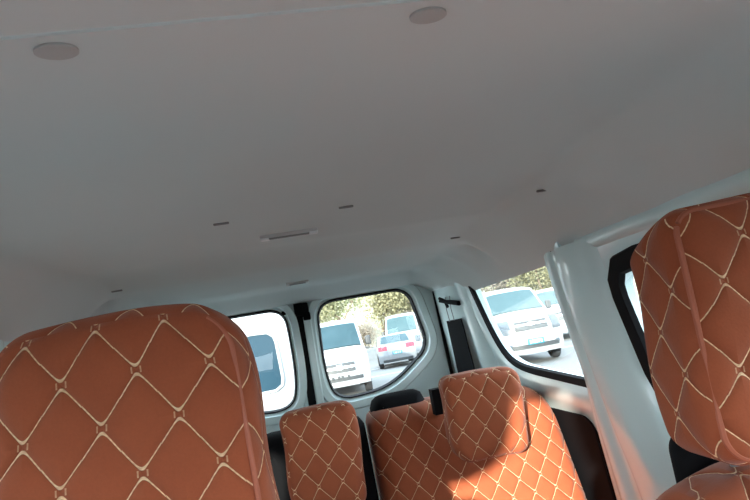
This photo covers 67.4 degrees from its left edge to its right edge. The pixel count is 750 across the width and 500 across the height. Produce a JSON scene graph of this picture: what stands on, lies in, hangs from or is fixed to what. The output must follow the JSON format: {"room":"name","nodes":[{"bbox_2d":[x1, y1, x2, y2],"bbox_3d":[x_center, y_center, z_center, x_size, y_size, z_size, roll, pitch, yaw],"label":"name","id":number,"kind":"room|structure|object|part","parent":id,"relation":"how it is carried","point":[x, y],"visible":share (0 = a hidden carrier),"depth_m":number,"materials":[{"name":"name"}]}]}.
{"room":"vehicle interior","nodes":[
{"label":"vehicle interior","id":0,"kind":"room"},
{"bbox_2d":[0,340,11,351],"bbox_3d":[-0.713,0.579,0.558,0.163,1.190,3.860,-9,-9,-8],"label":"wall","id":1,"kind":"structure","parent":0,"point":[3,344],"depth_m":1.23,"materials":[{"name":"paint"}]},
{"bbox_2d":[0,0,749,341],"bbox_3d":[-0.190,0.002,1.280,1.600,0.233,2.950,-9,-9,-8],"label":"ceiling","id":2,"kind":"structure","parent":0,"point":[171,121],"depth_m":0.75,"materials":[{"name":"fabric"}]},
{"bbox_2d":[33,42,78,59],"bbox_3d":[-0.251,-0.156,0.443,0.033,0.003,0.023,-9,-9,-8],"label":"plug","id":3,"kind":"object","parent":2,"relation":"attached to","point":[50,50],"visible":1,"depth_m":0.44,"materials":[{"name":"grey plastic"}]},
{"bbox_3d":[-0.049,-0.161,0.159,1.360,0.158,0.566,-9,-9,-8],"label":"panel","id":4,"kind":"part","parent":2,"relation":"part of","materials":[{"name":"fabric"}]},
{"bbox_2d":[213,222,228,225],"bbox_3d":[-0.295,-0.050,1.078,0.030,0.005,0.006,-9,-9,-8],"label":"clip","id":5,"kind":"object","parent":2,"relation":"attached to","point":[222,223],"visible":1,"depth_m":1.07,"materials":[{"name":"grey plastic"}]},
{"bbox_2d":[260,228,317,241],"bbox_3d":[-0.195,-0.035,1.273,0.130,0.013,0.022,-9,-9,-8],"label":"recessed light","id":6,"kind":"object","parent":2,"relation":"in","point":[310,231],"visible":1,"depth_m":1.26,"materials":[{"name":"grey plastic"}]},
{"bbox_2d":[286,280,308,285],"bbox_3d":[-0.289,0.122,2.091,0.085,0.013,0.014,-9,-9,-8],"label":"recessed light","id":7,"kind":"object","parent":2,"relation":"in","point":[303,281],"visible":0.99,"depth_m":2.08,"materials":[{"name":"grey plastic"}]},
{"bbox_2d":[339,205,352,208],"bbox_3d":[-0.058,-0.086,1.123,0.030,0.005,0.006,-9,-9,-8],"label":"clip","id":8,"kind":"object","parent":2,"relation":"attached to","point":[349,206],"visible":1,"depth_m":1.12,"materials":[{"name":"grey plastic"}]},
{"bbox_2d":[409,6,446,23],"bbox_3d":[0.046,-0.203,0.487,0.033,0.003,0.023,-9,-9,-8],"label":"plug","id":9,"kind":"object","parent":2,"relation":"attached to","point":[427,15],"visible":1,"depth_m":0.48,"materials":[{"name":"grey plastic"}]},
{"bbox_2d":[447,344,454,373],"bbox_3d":[-0.256,0.766,2.531,1.600,1.320,0.045,-9,-9,-8],"label":"wall","id":10,"kind":"structure","parent":0,"point":[447,344],"depth_m":2.62,"materials":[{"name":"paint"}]},
{"bbox_2d":[229,305,308,433],"bbox_3d":[-0.557,0.853,2.465,0.630,1.175,0.054,-9,-9,-8],"label":"door","id":11,"kind":"structure","parent":10,"relation":"in","point":[272,421],"depth_m":2.53,"materials":[{"name":"paint"}]},
{"bbox_2d":[227,310,296,413],"bbox_3d":[-0.609,0.523,2.526,0.495,0.460,0.031,-9,-9,-8],"label":"window","id":12,"kind":"structure","parent":11,"relation":"attached to","point":[263,311],"depth_m":2.55,"materials":[{"name":"black rubber"}]},
{"bbox_2d":[293,303,315,405],"bbox_3d":[-0.257,0.809,2.495,0.036,1.165,0.020,-9,-9,-8],"label":"door frame","id":13,"kind":"structure","parent":10,"relation":"attached to","point":[310,387],"depth_m":2.53,"materials":[{"name":"black rubber"}]},
{"bbox_2d":[303,285,449,499],"bbox_3d":[0.063,0.755,2.554,0.630,1.175,0.060,-9,-9,-8],"label":"door","id":14,"kind":"structure","parent":10,"relation":"in","point":[426,372],"depth_m":2.59,"materials":[{"name":"paint"}]},
{"bbox_2d":[294,302,310,320],"bbox_3d":[-0.330,0.282,2.559,0.066,0.080,0.040,-9,-9,-8],"label":"latch","id":15,"kind":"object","parent":14,"relation":"attached to","point":[301,309],"depth_m":2.54,"materials":[{"name":"black plastic"}]},
{"bbox_2d":[317,289,426,397],"bbox_3d":[-0.006,0.429,2.616,0.495,0.460,0.031,-9,-9,-8],"label":"window","id":16,"kind":"structure","parent":14,"relation":"attached to","point":[405,293],"depth_m":2.61,"materials":[{"name":"clear glass"}]},
{"bbox_2d":[432,291,453,373],"bbox_3d":[0.385,0.721,2.587,0.039,1.140,0.024,-9,-9,-8],"label":"trim","id":17,"kind":"structure","parent":10,"relation":"attached to","point":[436,307],"depth_m":2.62,"materials":[{"name":"black rubber"}]},
{"bbox_2d":[434,168,749,499],"bbox_3d":[0.664,0.363,0.763,0.163,1.190,3.860,-9,-9,-8],"label":"wall","id":18,"kind":"structure","parent":0,"point":[615,434],"depth_m":1.34,"materials":[{"name":"paint"}]},
{"bbox_2d":[438,296,460,321],"bbox_3d":[0.326,0.249,2.433,0.022,0.116,0.212,-8,-9,-15],"label":"clip","id":19,"kind":"object","parent":18,"relation":"attached to","point":[441,300],"visible":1,"depth_m":2.42,"materials":[{"name":"black plastic"}]},
{"bbox_2d":[446,318,474,372],"bbox_3d":[0.410,0.622,2.388,0.043,0.660,0.175,-6,-9,-23],"label":"strap","id":20,"kind":"object","parent":19,"relation":"hanging from","point":[460,346],"visible":0.35,"depth_m":2.42,"materials":[{"name":"black fabric"}]},
{"bbox_3d":[0.446,0.694,2.383,0.123,1.110,0.451,-7,-9,-21],"label":"corner panel","id":21,"kind":"part","parent":18,"relation":"part of","materials":[{"name":"paint"}]},
{"bbox_2d":[468,251,586,387],"bbox_3d":[0.476,0.229,1.831,0.076,0.414,0.798,-9,-9,-8],"label":"window","id":22,"kind":"structure","parent":18,"relation":"in","point":[578,380],"depth_m":1.91,"materials":[{"name":"black rubber"}]},
{"bbox_3d":[0.617,0.835,1.962,0.047,0.608,0.922,-9,-9,-8],"label":"trim","id":23,"kind":"part","parent":18,"relation":"part of","materials":[{"name":"black plastic"}]},
{"bbox_2d":[607,243,653,389],"bbox_3d":[0.631,0.090,0.698,0.067,0.367,1.131,-9,-9,-8],"label":"window","id":24,"kind":"structure","parent":18,"relation":"in","point":[619,264],"depth_m":1.22,"materials":[{"name":"black rubber"}]},
{"bbox_3d":[0.567,-0.127,0.684,0.017,0.046,1.360,-9,-9,-8],"label":"roof rail","id":25,"kind":"part","parent":18,"relation":"part of","materials":[{"name":"paint"}]},
{"bbox_3d":[0.082,1.071,0.578,1.600,0.040,3.880,-9,-9,-8],"label":"floor","id":26,"kind":"structure","parent":0,"visible":0},
{"bbox_2d":[0,303,279,499],"bbox_3d":[-0.135,0.530,0.331,0.500,1.015,0.601,-9,-9,-8],"label":"seat","id":27,"kind":"object","parent":26,"relation":"on","point":[160,402],"visible":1,"depth_m":0.47,"materials":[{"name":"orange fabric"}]},
{"bbox_2d":[267,366,586,499],"bbox_3d":[-0.086,0.796,1.419,1.525,0.806,0.770,-9,-9,-8],"label":"seat","id":28,"kind":"object","parent":26,"relation":"on","point":[480,434],"visible":0.75,"depth_m":1.62,"materials":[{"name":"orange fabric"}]},
{"bbox_3d":[0.333,0.755,1.698,0.612,0.620,0.338,-9,-9,-8],"label":"backrest","id":29,"kind":"part","parent":28,"relation":"part of","materials":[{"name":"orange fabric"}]},
{"bbox_2d":[630,193,749,499],"bbox_3d":[0.538,0.411,0.392,0.500,1.029,0.601,-9,-9,-8],"label":"seat","id":30,"kind":"object","parent":26,"relation":"on","point":[691,268],"visible":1,"depth_m":0.56,"materials":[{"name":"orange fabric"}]},
{"bbox_3d":[0.534,0.507,0.522,0.460,0.620,0.224,-9,-9,-8],"label":"backrest","id":31,"kind":"part","parent":30,"relation":"part of","materials":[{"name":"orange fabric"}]},
{"label":"outside","id":32,"kind":"structure","parent":0,"visible":0},
{"bbox_2d":[334,332,582,394],"bbox_3d":[-5.653,10.073,48.671,300.000,0.001,220.000,-9,-9,-8],"label":"ground","id":33,"kind":"structure","parent":32,"point":[568,361],"depth_m":18.29,"materials":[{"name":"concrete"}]},
{"bbox_2d":[231,313,293,410],"bbox_3d":[-1.673,1.858,7.024,1.780,2.080,5.025,-9,-9,-8],"label":"delivery van","id":34,"kind":"object","parent":33,"relation":"on","point":[266,333],"visible":0.03,"depth_m":4.80,"materials":[{"name":"white paint"}]},
{"bbox_2d":[320,301,346,323],"bbox_3d":[-6.534,4.931,46.220,6.886,9.632,9.763,-2,-12,-43],"label":"tree","id":35,"kind":"object","parent":33,"relation":"on","point":[324,307],"visible":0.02,"depth_m":44.83,"materials":[{"name":"green plant"}]},
{"bbox_2d":[320,298,366,321],"bbox_3d":[-4.619,6.639,65.686,9.107,11.523,9.746,-5,-10,-30],"label":"tree","id":36,"kind":"object","parent":33,"relation":"on","point":[353,300],"visible":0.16,"depth_m":65.71,"materials":[{"name":"green plant"}]},
{"bbox_2d":[320,319,372,390],"bbox_3d":[-1.233,3.403,17.945,2.120,2.200,4.635,-9,-9,-6],"label":"minibus","id":37,"kind":"object","parent":33,"relation":"on","point":[346,357],"visible":0.71,"depth_m":16.12,"materials":[{"name":"white paint"}]},
{"bbox_2d":[327,361,355,374],"bbox_3d":[-0.994,3.308,15.698,0.930,0.260,0.132,-9,-9,-8],"label":"grille","id":38,"kind":"object","parent":37,"relation":"attached to","point":[339,367],"depth_m":15.67,"materials":[{"name":"silver metal"}]},
{"bbox_2d":[330,374,363,383],"bbox_3d":[-0.939,3.613,15.651,1.279,0.100,0.118,-9,-9,-6],"label":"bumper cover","id":39,"kind":"object","parent":37,"relation":"attached to","point":[347,378],"depth_m":15.62,"materials":[{"name":"white plastic"}]},
{"bbox_2d":[365,335,370,343],"bbox_3d":[-0.213,2.668,16.699,0.160,0.260,0.090,-9,-9,-6],"label":"mirror","id":40,"kind":"object","parent":37,"relation":"attached to","point":[367,338],"depth_m":16.66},
{"bbox_2d":[346,315,384,347],"bbox_3d":[-0.930,6.038,38.973,3.341,3.296,3.495,-10,-9,-4],"label":"shrub","id":41,"kind":"object","parent":33,"relation":"on","point":[368,331],"visible":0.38,"depth_m":38.45,"materials":[{"name":"brown plant"}]},
{"bbox_2d":[352,292,412,335],"bbox_3d":[1.478,3.900,48.884,6.886,9.632,9.763,-13,-9,16],"label":"tree","id":42,"kind":"object","parent":33,"relation":"on","point":[386,304],"visible":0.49,"depth_m":47.36,"materials":[{"name":"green plant"}]},
{"bbox_2d":[376,332,416,368],"bbox_3d":[0.948,4.837,27.346,1.740,1.470,4.648,-10,-9,-2],"label":"car","id":43,"kind":"object","parent":33,"relation":"on","point":[399,346],"visible":0.95,"depth_m":25.21,"materials":[{"name":"silver metal"}]},
{"bbox_2d":[378,346,386,351],"bbox_3d":[0.337,4.447,25.211,0.429,0.199,0.109,-12,-9,13],"label":"tail lamp","id":44,"kind":"object","parent":43,"relation":"attached to","point":[382,348],"depth_m":25.19,"materials":[{"name":"red plastic"}]},
{"bbox_2d":[405,341,414,346],"bbox_3d":[1.569,4.234,25.264,0.429,0.199,0.109,-7,-9,-18],"label":"tail lamp","id":45,"kind":"object","parent":43,"relation":"attached to","point":[409,343],"depth_m":25.26,"materials":[{"name":"red plastic"}]},
{"bbox_2d":[381,312,422,351],"bbox_3d":[1.737,5.116,33.702,2.400,2.560,5.415,-11,-9,4],"label":"van","id":46,"kind":"object","parent":33,"relation":"on","point":[404,322],"visible":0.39,"depth_m":32.32,"materials":[{"name":"white paint"}]},
{"bbox_2d":[321,276,638,346],"bbox_3d":[16.241,4.855,102.345,180.000,19.607,30.000,-9,-9,-8],"label":"sky","id":47,"kind":"structure","parent":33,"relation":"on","point":[360,317],"depth_m":87.11,"materials":[{"name":"white"}]},
{"bbox_2d":[481,276,534,291],"bbox_3d":[14.593,3.551,63.874,10.342,10.203,10.818,-2,-12,-44],"label":"tree","id":48,"kind":"object","parent":33,"relation":"on","point":[499,285],"visible":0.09,"depth_m":61.12,"materials":[{"name":"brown plant"}]},
{"bbox_2d":[483,287,563,357],"bbox_3d":[4.215,2.427,18.142,2.200,2.250,5.458,-10,-9,-3],"label":"van","id":49,"kind":"object","parent":33,"relation":"on","point":[523,320],"visible":0.67,"depth_m":15.73,"materials":[{"name":"white paint"}]},
{"bbox_2d":[513,318,547,331],"bbox_3d":[4.310,2.073,15.567,0.936,0.254,0.153,-10,-9,-3],"label":"grille","id":50,"kind":"object","parent":49,"relation":"attached to","point":[528,324],"depth_m":15.52,"materials":[{"name":"silver metal"}]},
{"bbox_3d":[4.411,2.486,15.387,0.460,0.160,0.020,-10,-9,-3],"label":"number plate","id":51,"kind":"part","parent":49,"relation":"part of","materials":[{"name":"white metal"}]},
{"bbox_2d":[512,339,559,350],"bbox_3d":[4.409,2.622,15.470,1.428,0.120,0.157,-10,-9,-3],"label":"bumper cover","id":52,"kind":"object","parent":49,"relation":"attached to","point":[544,343],"depth_m":15.41,"materials":[{"name":"white plastic"}]},
{"bbox_2d":[545,299,550,307],"bbox_3d":[5.190,1.617,16.864,0.160,0.260,0.090,-10,-9,-3],"label":"mirror","id":53,"kind":"object","parent":49,"relation":"attached to","point":[547,302],"depth_m":16.82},
{"bbox_2d":[494,266,552,291],"bbox_3d":[15.596,1.713,51.183,9.763,9.632,6.886,-17,-11,37],"label":"tree","id":54,"kind":"object","parent":33,"relation":"on","point":[524,278],"visible":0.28,"depth_m":50.84,"materials":[{"name":"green plant"}]},
{"bbox_2d":[534,288,568,333],"bbox_3d":[8.150,2.877,25.648,2.300,2.250,5.415,-11,-9,5],"label":"van","id":55,"kind":"object","parent":33,"relation":"on","point":[545,294],"visible":0.07,"depth_m":24.16,"materials":[{"name":"white paint"}]},
{"bbox_2d":[556,312,563,320],"bbox_3d":[7.854,2.665,23.035,0.988,0.344,0.146,-11,-9,5],"label":"grille","id":56,"kind":"object","parent":55,"relation":"attached to","point":[559,314],"depth_m":23.00,"materials":[{"name":"silver metal"}]}
]}

